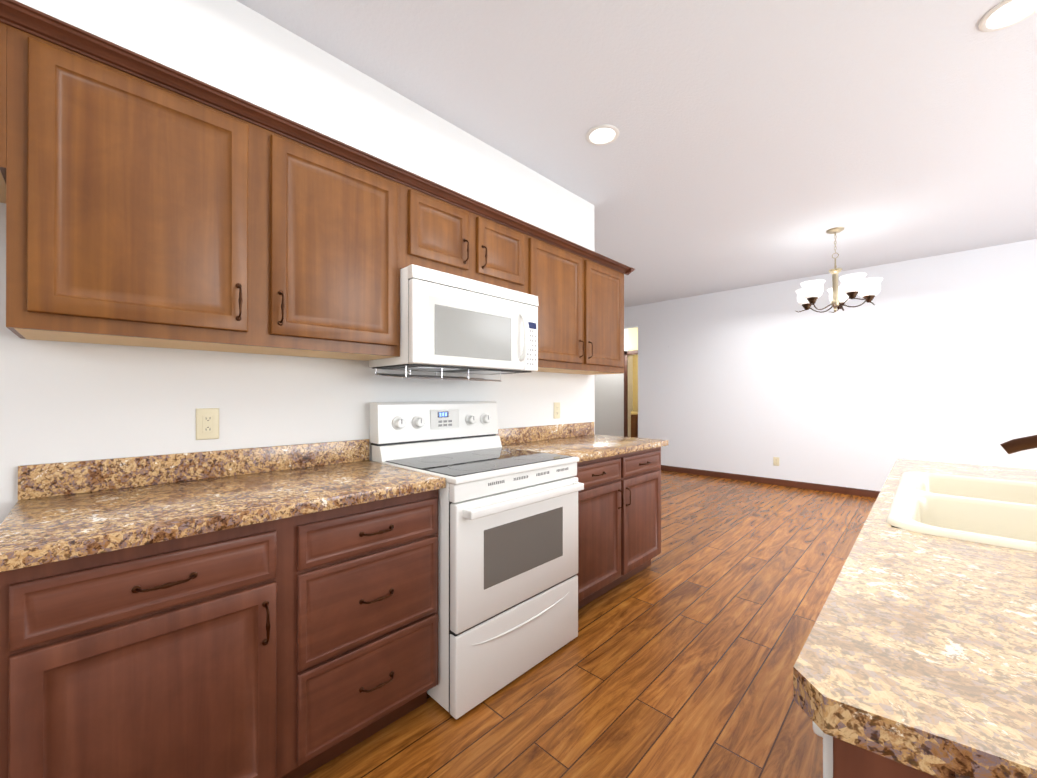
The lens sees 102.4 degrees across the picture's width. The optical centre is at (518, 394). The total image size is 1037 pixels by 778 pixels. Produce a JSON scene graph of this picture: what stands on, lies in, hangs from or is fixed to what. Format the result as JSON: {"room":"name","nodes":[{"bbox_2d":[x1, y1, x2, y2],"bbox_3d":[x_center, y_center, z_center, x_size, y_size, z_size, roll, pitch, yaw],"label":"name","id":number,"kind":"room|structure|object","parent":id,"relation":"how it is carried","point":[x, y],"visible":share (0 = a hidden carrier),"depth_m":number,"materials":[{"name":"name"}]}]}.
{"room":"kitchen","nodes":[
{"label":"kitchen","id":0,"kind":"room"},
{"bbox_2d":[0,0,599,524],"bbox_3d":[-1.421,-0.170,1.438,0.120,2.800,5.730,0,0,44],"label":"wall","id":1,"kind":"structure","parent":0,"point":[60,401],"depth_m":1.71,"materials":[{"name":"white paint"}]},
{"bbox_2d":[0,0,11,171],"bbox_3d":[-1.553,-0.765,0.986,0.322,0.385,0.459,0,0,44],"label":"upper cabinet","id":2,"kind":"object","parent":1,"relation":"attached to","point":[5,8],"depth_m":1.05,"materials":[{"name":"brown wood"}]},
{"bbox_2d":[0,4,267,352],"bbox_3d":[-1.197,-0.563,1.348,0.322,0.785,0.555,0,0,44],"label":"upper cabinet","id":3,"kind":"object","parent":1,"relation":"attached to","point":[149,202],"depth_m":1.21,"materials":[{"name":"brown wood"}]},
{"bbox_2d":[196,408,218,439],"bbox_3d":[-1.182,0.110,1.587,0.009,0.118,0.072,0,0,44],"label":"outlet","id":4,"kind":"object","parent":1,"relation":"attached to","point":[207,423],"visible":1,"depth_m":1.58,"materials":[{"name":"beige plastic"}]},
{"bbox_2d":[248,116,407,360],"bbox_3d":[-0.812,-0.562,1.741,0.322,0.785,0.544,0,0,44],"label":"upper cabinet","id":5,"kind":"object","parent":1,"relation":"attached to","point":[338,215],"depth_m":1.62,"materials":[{"name":"brown wood"}]},
{"bbox_2d":[408,176,479,280],"bbox_3d":[-0.481,-0.756,2.079,0.322,0.395,0.402,0,0,44],"label":"upper cabinet","id":6,"kind":"object","parent":1,"relation":"attached to","point":[444,227],"depth_m":1.98,"materials":[{"name":"brown wood"}]},
{"bbox_2d":[369,264,538,381],"bbox_3d":[-0.291,-0.312,2.173,0.461,0.484,0.801,0,0,44],"label":"over-the-range microwave","id":7,"kind":"object","parent":6,"relation":"attached to","point":[450,323],"visible":0.98,"depth_m":1.97,"materials":[{"name":"white"}]},
{"bbox_2d":[480,204,531,294],"bbox_3d":[-0.199,-0.755,2.367,0.322,0.395,0.404,0,0,44],"label":"upper cabinet","id":8,"kind":"object","parent":1,"relation":"attached to","point":[505,243],"depth_m":2.28,"materials":[{"name":"brown wood"}]},
{"bbox_2d":[554,402,559,418],"bbox_3d":[0.286,0.115,3.085,0.008,0.118,0.072,0,0,44],"label":"outlet","id":9,"kind":"object","parent":1,"relation":"attached to","point":[556,409],"visible":1,"depth_m":3.08,"materials":[{"name":"beige plastic"}]},
{"bbox_2d":[532,228,627,374],"bbox_3d":[0.324,-0.559,2.900,0.322,0.785,1.090,0,0,44],"label":"upper cabinet","id":10,"kind":"object","parent":1,"relation":"attached to","point":[580,293],"depth_m":2.74,"materials":[{"name":"brown wood"}]},
{"bbox_2d":[303,470,876,777],"bbox_3d":[1.608,1.264,3.008,8.640,0.060,12.220,0,0,44],"label":"floor","id":11,"kind":"structure","parent":0,"point":[677,657],"depth_m":1.84,"materials":[{"name":"brown wood"}]},
{"bbox_2d":[0,489,437,777],"bbox_3d":[-0.890,0.792,1.422,0.651,0.874,1.096,0,0,44],"label":"base cabinet","id":12,"kind":"object","parent":11,"relation":"on","point":[300,646],"visible":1,"depth_m":1.12,"materials":[{"name":"brown wood"}]},
{"bbox_2d":[0,439,445,571],"bbox_3d":[-0.893,0.283,1.425,0.646,0.140,1.100,0,0,44],"label":"countertop","id":13,"kind":"structure","parent":12,"relation":"on","point":[60,511],"depth_m":1.31,"materials":[{"name":"laminate"}]},
{"bbox_2d":[370,401,583,718],"bbox_3d":[-0.193,0.634,2.058,0.750,1.194,0.776,0,0,44],"label":"range","id":14,"kind":"object","parent":11,"relation":"on","point":[507,566],"visible":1,"depth_m":1.81,"materials":[{"name":"white metal"}]},
{"bbox_2d":[573,447,660,608],"bbox_3d":[0.434,0.796,2.773,0.651,0.874,1.111,0,0,44],"label":"base cabinet","id":15,"kind":"object","parent":11,"relation":"on","point":[619,519],"visible":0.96,"depth_m":2.53,"materials":[{"name":"brown wood"}]},
{"bbox_2d":[496,422,668,462],"bbox_3d":[0.439,0.288,2.783,0.646,0.140,1.132,0,0,44],"label":"countertop","id":16,"kind":"structure","parent":15,"relation":"on","point":[583,442],"depth_m":2.77,"materials":[{"name":"laminate"}]},
{"bbox_2d":[631,411,637,437],"bbox_3d":[2.534,0.824,9.538,0.578,0.859,1.240,0,0,44],"label":"bathroom vanity","id":17,"kind":"object","parent":11,"relation":"on","point":[634,424],"visible":0.19,"depth_m":9.14,"materials":[{"name":"brown wood"}]},
{"bbox_2d":[804,711,948,777],"bbox_3d":[1.352,0.791,0.995,0.789,0.875,2.236,0,0,44],"label":"kitchen island","id":18,"kind":"object","parent":11,"relation":"on","point":[845,755],"depth_m":0.42,"materials":[{"name":"brown wood"}]},
{"bbox_2d":[813,721,832,777],"bbox_3d":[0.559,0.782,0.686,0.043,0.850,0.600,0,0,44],"label":"dishwasher","id":19,"kind":"object","parent":18,"relation":"in","point":[827,739],"depth_m":0.47,"materials":[{"name":"white"}]},
{"bbox_2d":[793,459,1036,777],"bbox_3d":[1.482,0.333,0.883,1.100,0.038,2.276,0,0,44],"label":"island countertop","id":20,"kind":"structure","parent":18,"relation":"on","point":[922,648],"depth_m":0.51,"materials":[{"name":"beige stone"}]},
{"bbox_2d":[881,467,1036,550],"bbox_3d":[1.414,0.402,1.148,0.560,0.199,0.991,0,0,44],"label":"sink","id":21,"kind":"object","parent":20,"relation":"in","point":[979,508],"depth_m":1.23,"materials":[{"name":"white ceramic"}]},
{"bbox_2d":[997,435,1036,474],"bbox_3d":[1.514,0.195,1.102,0.325,0.220,0.135,0,0,44],"label":"faucet","id":22,"kind":"object","parent":20,"relation":"on","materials":[{"name":"brown metal"}]},
{"bbox_2d":[236,0,1036,307],"bbox_3d":[1.608,-1.596,3.017,8.640,0.060,12.220,0,0,44],"label":"ceiling","id":23,"kind":"structure","parent":0,"point":[758,142],"depth_m":2.32,"materials":[{"name":"white paint"}]},
{"bbox_2d":[586,124,618,144],"bbox_3d":[0.506,-1.563,2.514,0.196,0.008,0.196,0,0,44],"label":"recessed light","id":24,"kind":"object","parent":23,"relation":"in","point":[605,134],"visible":1,"depth_m":2.51,"materials":[{"name":"white"}]},
{"bbox_2d":[795,227,882,312],"bbox_3d":[3.013,-1.173,3.963,0.672,0.780,0.654,0,0,44],"label":"chandelier","id":25,"kind":"object","parent":23,"relation":"hanging from","point":[810,292],"visible":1,"depth_m":3.85,"materials":[{"name":"white glass"}]},
{"bbox_2d":[978,0,1036,31],"bbox_3d":[2.021,-1.565,1.701,0.196,0.008,0.196,0,0,44],"label":"recessed light","id":26,"kind":"object","parent":23,"relation":"in","point":[1004,14],"visible":1,"depth_m":1.72,"materials":[{"name":"white"}]},
{"bbox_2d":[596,239,1036,490],"bbox_3d":[3.981,-0.158,5.433,8.400,2.800,0.120,0,0,44],"label":"wall","id":27,"kind":"structure","parent":0,"point":[932,358],"depth_m":5.23,"materials":[{"name":"white paint"}]},
{"bbox_2d":[624,350,637,436],"bbox_3d":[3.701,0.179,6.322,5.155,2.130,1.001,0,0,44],"label":"door frame","id":28,"kind":"structure","parent":27,"relation":"attached to","point":[627,353],"depth_m":8.34,"materials":[{"name":"brown wood"}]},
{"bbox_2d":[661,465,879,497],"bbox_3d":[4.493,1.197,4.833,6.834,0.085,0.014,0,0,44],"label":"baseboard","id":29,"kind":"structure","parent":27,"relation":"attached to","point":[830,488],"depth_m":5.72,"materials":[{"name":"brown wood"}]},
{"bbox_2d":[773,457,778,465],"bbox_3d":[3.556,0.918,5.755,0.072,0.118,0.008,0,0,44],"label":"electrical outlet","id":30,"kind":"object","parent":27,"relation":"attached to","point":[775,461],"visible":1,"depth_m":5.75,"materials":[{"name":"beige plastic"}]}
]}

